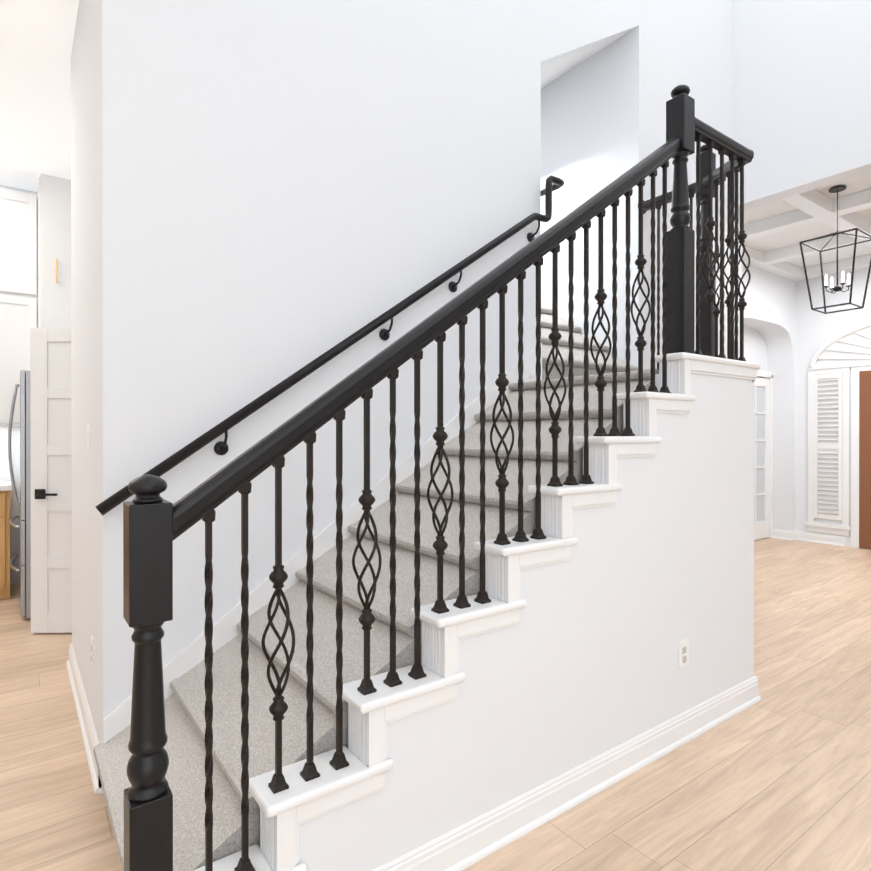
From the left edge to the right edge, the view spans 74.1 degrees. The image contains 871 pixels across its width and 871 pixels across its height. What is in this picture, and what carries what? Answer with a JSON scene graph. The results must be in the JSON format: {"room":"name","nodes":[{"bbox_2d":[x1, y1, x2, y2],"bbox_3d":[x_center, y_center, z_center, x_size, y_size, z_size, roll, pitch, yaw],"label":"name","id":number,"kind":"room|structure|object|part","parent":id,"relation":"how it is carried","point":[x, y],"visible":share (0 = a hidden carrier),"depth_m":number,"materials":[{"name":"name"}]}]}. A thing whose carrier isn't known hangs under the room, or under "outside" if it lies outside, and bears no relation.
{"room":"house stair hall","nodes":[
{"label":"house stair hall","id":0,"kind":"room"},
{"bbox_2d":[0,185,36,583],"bbox_3d":[-6.154,-1.330,3.463,7.600,5.300,0.150,0,0,-36],"label":"wall","id":1,"kind":"structure","parent":0,"point":[15,543],"depth_m":5.14,"materials":[{"name":"white paint"}]},
{"bbox_2d":[0,429,11,480],"bbox_3d":[-5.250,0.159,4.025,3.720,0.480,0.012,0,0,-36],"label":"backsplash","id":2,"kind":"structure","parent":1,"relation":"attached to","point":[4,463],"depth_m":5.08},
{"bbox_2d":[0,187,35,292],"bbox_3d":[-3.849,-1.623,4.819,0.875,0.880,0.368,0,0,-36],"label":"upper cabinet","id":3,"kind":"object","parent":1,"relation":"attached to","point":[35,260],"depth_m":4.85,"materials":[{"name":"white wood"}]},
{"bbox_2d":[0,289,35,428],"bbox_3d":[-3.849,-0.633,4.822,0.875,1.100,0.368,0,0,-36],"label":"upper cabinet","id":4,"kind":"object","parent":1,"relation":"attached to","point":[17,310],"depth_m":4.83,"materials":[{"name":"white wood"}]},
{"bbox_2d":[0,0,78,191],"bbox_3d":[-1.952,-2.250,-0.963,9.190,0.120,11.950,0,0,-36],"label":"ceiling","id":5,"kind":"structure","parent":0,"point":[36,40],"depth_m":3.67,"materials":[{"name":"white"}]},
{"bbox_2d":[71,0,732,743],"bbox_3d":[0.200,-1.331,4.117,4.645,5.300,1.481,0,0,-36],"label":"wall","id":6,"kind":"structure","parent":0,"point":[267,194],"depth_m":2.63,"materials":[{"name":"white paint"}]},
{"bbox_2d":[66,643,101,793],"bbox_3d":[-1.685,1.265,2.742,0.028,0.115,1.496,0,0,-36],"label":"trim","id":7,"kind":"structure","parent":6,"relation":"attached to","point":[90,740],"depth_m":2.58,"materials":[{"name":"white"}]},
{"bbox_3d":[-1.685,1.264,2.742,0.028,0.115,1.496,0,0,-36],"label":"baseboard","id":8,"kind":"part","parent":7,"relation":"part of","materials":[{"name":"white"}]},
{"bbox_2d":[91,635,93,666],"bbox_3d":[-1.439,0.905,2.421,0.006,0.115,0.070,0,0,-36],"label":"wall plate","id":9,"kind":"object","parent":6,"relation":"attached to","point":[92,639],"depth_m":2.39,"materials":[{"name":"white plastic"}]},
{"bbox_2d":[98,774,102,794],"bbox_3d":[-1.233,1.266,2.147,0.035,0.115,0.028,0,0,-36],"label":"baseboard","id":10,"kind":"structure","parent":6,"relation":"attached to","point":[100,790],"depth_m":2.13,"materials":[{"name":"white wood"}]},
{"bbox_2d":[95,175,563,515],"bbox_3d":[-0.267,-0.637,2.881,2.498,1.850,0.221,0,0,-36],"label":"wall handrail","id":11,"kind":"object","parent":6,"relation":"attached to","point":[552,184],"visible":0.94,"depth_m":2.61,"materials":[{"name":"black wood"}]},
{"bbox_2d":[372,675,760,870],"bbox_3d":[0.528,1.266,2.099,2.695,0.115,0.028,0,0,-36],"label":"trim","id":12,"kind":"structure","parent":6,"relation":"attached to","point":[471,842],"depth_m":2.05,"materials":[{"name":"white wood"}]},
{"bbox_2d":[679,639,688,668],"bbox_3d":[1.081,0.950,2.515,0.070,0.115,0.006,0,0,-36],"label":"wall plate","id":13,"kind":"object","parent":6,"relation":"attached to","point":[683,643],"depth_m":2.51,"materials":[{"name":"white plastic"}]},
{"bbox_2d":[682,646,685,662],"bbox_3d":[1.084,0.955,2.512,0.028,0.068,0.002,0,0,-36],"label":"socket","id":14,"kind":"object","parent":13,"relation":"attached to","point":[684,657],"depth_m":2.51,"materials":[{"name":"grey"}]},
{"bbox_2d":[0,537,870,870],"bbox_3d":[0.418,1.371,3.273,18.000,0.100,16.000,0,0,-36],"label":"floor","id":15,"kind":"structure","parent":0,"point":[778,777],"depth_m":2.27,"materials":[{"name":"brown wood"}]},
{"bbox_2d":[0,489,11,599],"bbox_3d":[-3.771,0.878,4.723,0.470,0.880,0.625,0,0,-36],"label":"base cabinet","id":16,"kind":"object","parent":15,"relation":"on","point":[5,498],"depth_m":4.61,"materials":[{"name":"brown wood"}]},
{"bbox_2d":[0,481,11,492],"bbox_3d":[-5.065,0.420,3.771,3.720,0.040,0.640,0,0,-36],"label":"countertop","id":17,"kind":"structure","parent":16,"relation":"on","point":[4,485],"depth_m":4.60,"materials":[{"name":"white stone"}]},
{"bbox_2d":[8,370,30,617],"bbox_3d":[-2.885,0.418,4.590,0.830,1.760,0.780,0,0,-36],"label":"fridge","id":18,"kind":"object","parent":15,"relation":"on","point":[24,526],"visible":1,"depth_m":4.10,"materials":[{"name":"silver metal"}]},
{"bbox_2d":[30,328,71,632],"bbox_3d":[-2.300,0.299,3.823,0.760,2.018,0.095,0,0,-2],"label":"kitchen door","id":19,"kind":"structure","parent":15,"relation":"on","point":[51,470],"depth_m":3.82,"materials":[{"name":"white"}]},
{"bbox_3d":[-2.561,0.387,3.794,0.165,0.065,0.052,0,0,-2],"label":"handle","id":20,"kind":"part","parent":19,"relation":"part of","materials":[{"name":"black metal"}]},
{"bbox_2d":[36,173,70,327],"bbox_3d":[-3.167,-0.433,5.218,0.705,3.500,0.530,0,0,-36],"label":"tall cabinet","id":21,"kind":"object","parent":15,"relation":"on","point":[53,197],"depth_m":4.86,"materials":[{"name":"white wood"}]},
{"bbox_2d":[93,85,761,870],"bbox_3d":[-0.403,-0.490,3.861,3.496,3.620,3.987,0,0,-36],"label":"staircase","id":22,"kind":"structure","parent":15,"relation":"on","point":[533,567],"depth_m":2.04,"materials":[{"name":"white paint"}]},
{"bbox_3d":[0.458,-0.719,2.733,3.389,1.924,1.061,0,0,-36],"label":"handrail","id":23,"kind":"part","parent":22,"relation":"part of","materials":[{"name":"black wood"}]},
{"bbox_2d":[541,37,621,359],"bbox_3d":[0.517,-1.334,5.512,0.140,5.300,3.085,0,0,-36],"label":"wall","id":24,"kind":"structure","parent":0,"point":[581,130],"depth_m":4.50,"materials":[{"name":"white paint"}]},
{"bbox_2d":[541,36,621,88],"bbox_3d":[0.056,-2.683,5.174,1.000,0.800,3.085,0,0,-36],"label":"ceiling","id":25,"kind":"structure","parent":0,"point":[552,72],"depth_m":4.22,"materials":[{"name":"white paint"}]},
{"bbox_2d":[734,208,741,357],"bbox_3d":[2.321,-1.334,5.285,0.160,5.300,0.875,0,0,-36],"label":"wall jog","id":26,"kind":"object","parent":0,"point":[740,269],"depth_m":4.95,"materials":[{"name":"white paint"}]},
{"bbox_2d":[744,326,767,377],"bbox_3d":[3.648,-0.313,7.066,1.710,3.250,0.120,0,0,-36],"label":"wall","id":27,"kind":"structure","parent":0,"point":[755,349],"depth_m":7.27,"materials":[{"name":"white paint"}]},
{"bbox_2d":[754,370,772,539],"bbox_3d":[3.714,0.248,6.976,1.510,2.130,0.105,0,0,-36],"label":"door","id":28,"kind":"structure","parent":27,"relation":"attached to","point":[763,456],"depth_m":7.33,"materials":[{"name":"white wood"}]},
{"bbox_2d":[742,264,796,530],"bbox_3d":[3.858,-0.372,6.990,1.760,3.370,0.350,0,0,-36],"label":"wall","id":29,"kind":"structure","parent":0,"point":[768,310],"depth_m":7.23,"materials":[{"name":"white paint"}]},
{"bbox_2d":[793,531,797,540],"bbox_3d":[4.519,1.255,7.241,0.100,0.115,0.028,0,0,-36],"label":"baseboard","id":30,"kind":"structure","parent":29,"relation":"attached to","point":[794,535],"depth_m":7.23,"materials":[{"name":"white wood"}]},
{"bbox_2d":[773,377,780,529],"bbox_3d":[4.389,-0.313,7.433,0.120,3.250,0.160,0,0,-36],"label":"wall","id":31,"kind":"structure","parent":0,"point":[776,453],"depth_m":7.37,"materials":[{"name":"white paint"}]},
{"bbox_2d":[772,529,792,540],"bbox_3d":[4.371,1.254,7.336,0.028,0.115,0.300,0,0,-36],"label":"baseboard","id":32,"kind":"structure","parent":31,"relation":"attached to","point":[782,534],"depth_m":7.30,"materials":[{"name":"white"}]},
{"bbox_2d":[733,0,870,210],"bbox_3d":[4.737,-2.951,1.960,0.160,2.050,8.810,0,0,-36],"label":"wall","id":33,"kind":"structure","parent":0,"point":[801,96],"depth_m":4.46,"materials":[{"name":"white paint"}]},
{"bbox_2d":[744,172,870,267],"bbox_3d":[5.191,-2.122,6.738,6.195,0.130,16.000,0,0,-36],"label":"ceiling","id":34,"kind":"structure","parent":0,"point":[789,237],"depth_m":5.81,"materials":[{"name":"white paint"}]},
{"bbox_2d":[742,189,870,281],"bbox_3d":[4.793,-1.992,4.482,2.895,0.120,4.820,0,0,-36],"label":"ceiling beams","id":35,"kind":"structure","parent":34,"relation":"attached to","point":[813,206],"depth_m":5.51,"materials":[{"name":"white"}]},
{"bbox_2d":[799,185,870,313],"bbox_3d":[3.327,-1.548,4.777,0.415,1.006,0.415,0,0,-36],"label":"pendant lantern","id":36,"kind":"object","parent":34,"relation":"hanging from","point":[837,189],"visible":1,"depth_m":4.77,"materials":[{"name":"black metal"}]},
{"bbox_2d":[796,267,870,548],"bbox_3d":[7.207,-0.365,3.763,0.160,3.370,8.810,0,0,-36],"label":"wall","id":37,"kind":"structure","parent":0,"point":[815,331],"depth_m":7.12,"materials":[{"name":"white paint"}]},
{"bbox_2d":[796,530,845,545],"bbox_3d":[4.699,1.255,7.055,0.028,0.115,0.540,0,0,-36],"label":"baseboard","id":38,"kind":"structure","parent":37,"relation":"attached to","point":[822,538],"depth_m":7.04,"materials":[{"name":"white wood"}]},
{"bbox_2d":[805,321,870,547],"bbox_3d":[5.281,-0.025,6.239,0.052,2.679,2.300,0,0,-36],"label":"door frame","id":39,"kind":"structure","parent":37,"relation":"in","point":[841,373],"depth_m":6.88,"materials":[{"name":"white"}]},
{"bbox_2d":[816,327,870,512],"bbox_3d":[5.302,-0.155,6.236,0.010,2.332,2.144,0,0,-36],"label":"shutters","id":40,"kind":"object","parent":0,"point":[856,338],"depth_m":6.94,"materials":[{"name":"white wood"}]},
{"bbox_2d":[859,370,870,548],"bbox_3d":[5.301,0.279,6.223,0.029,2.050,1.230,0,0,-36],"label":"door","id":41,"kind":"structure","parent":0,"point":[864,459],"depth_m":6.66,"materials":[{"name":"brown wood"}]}
]}

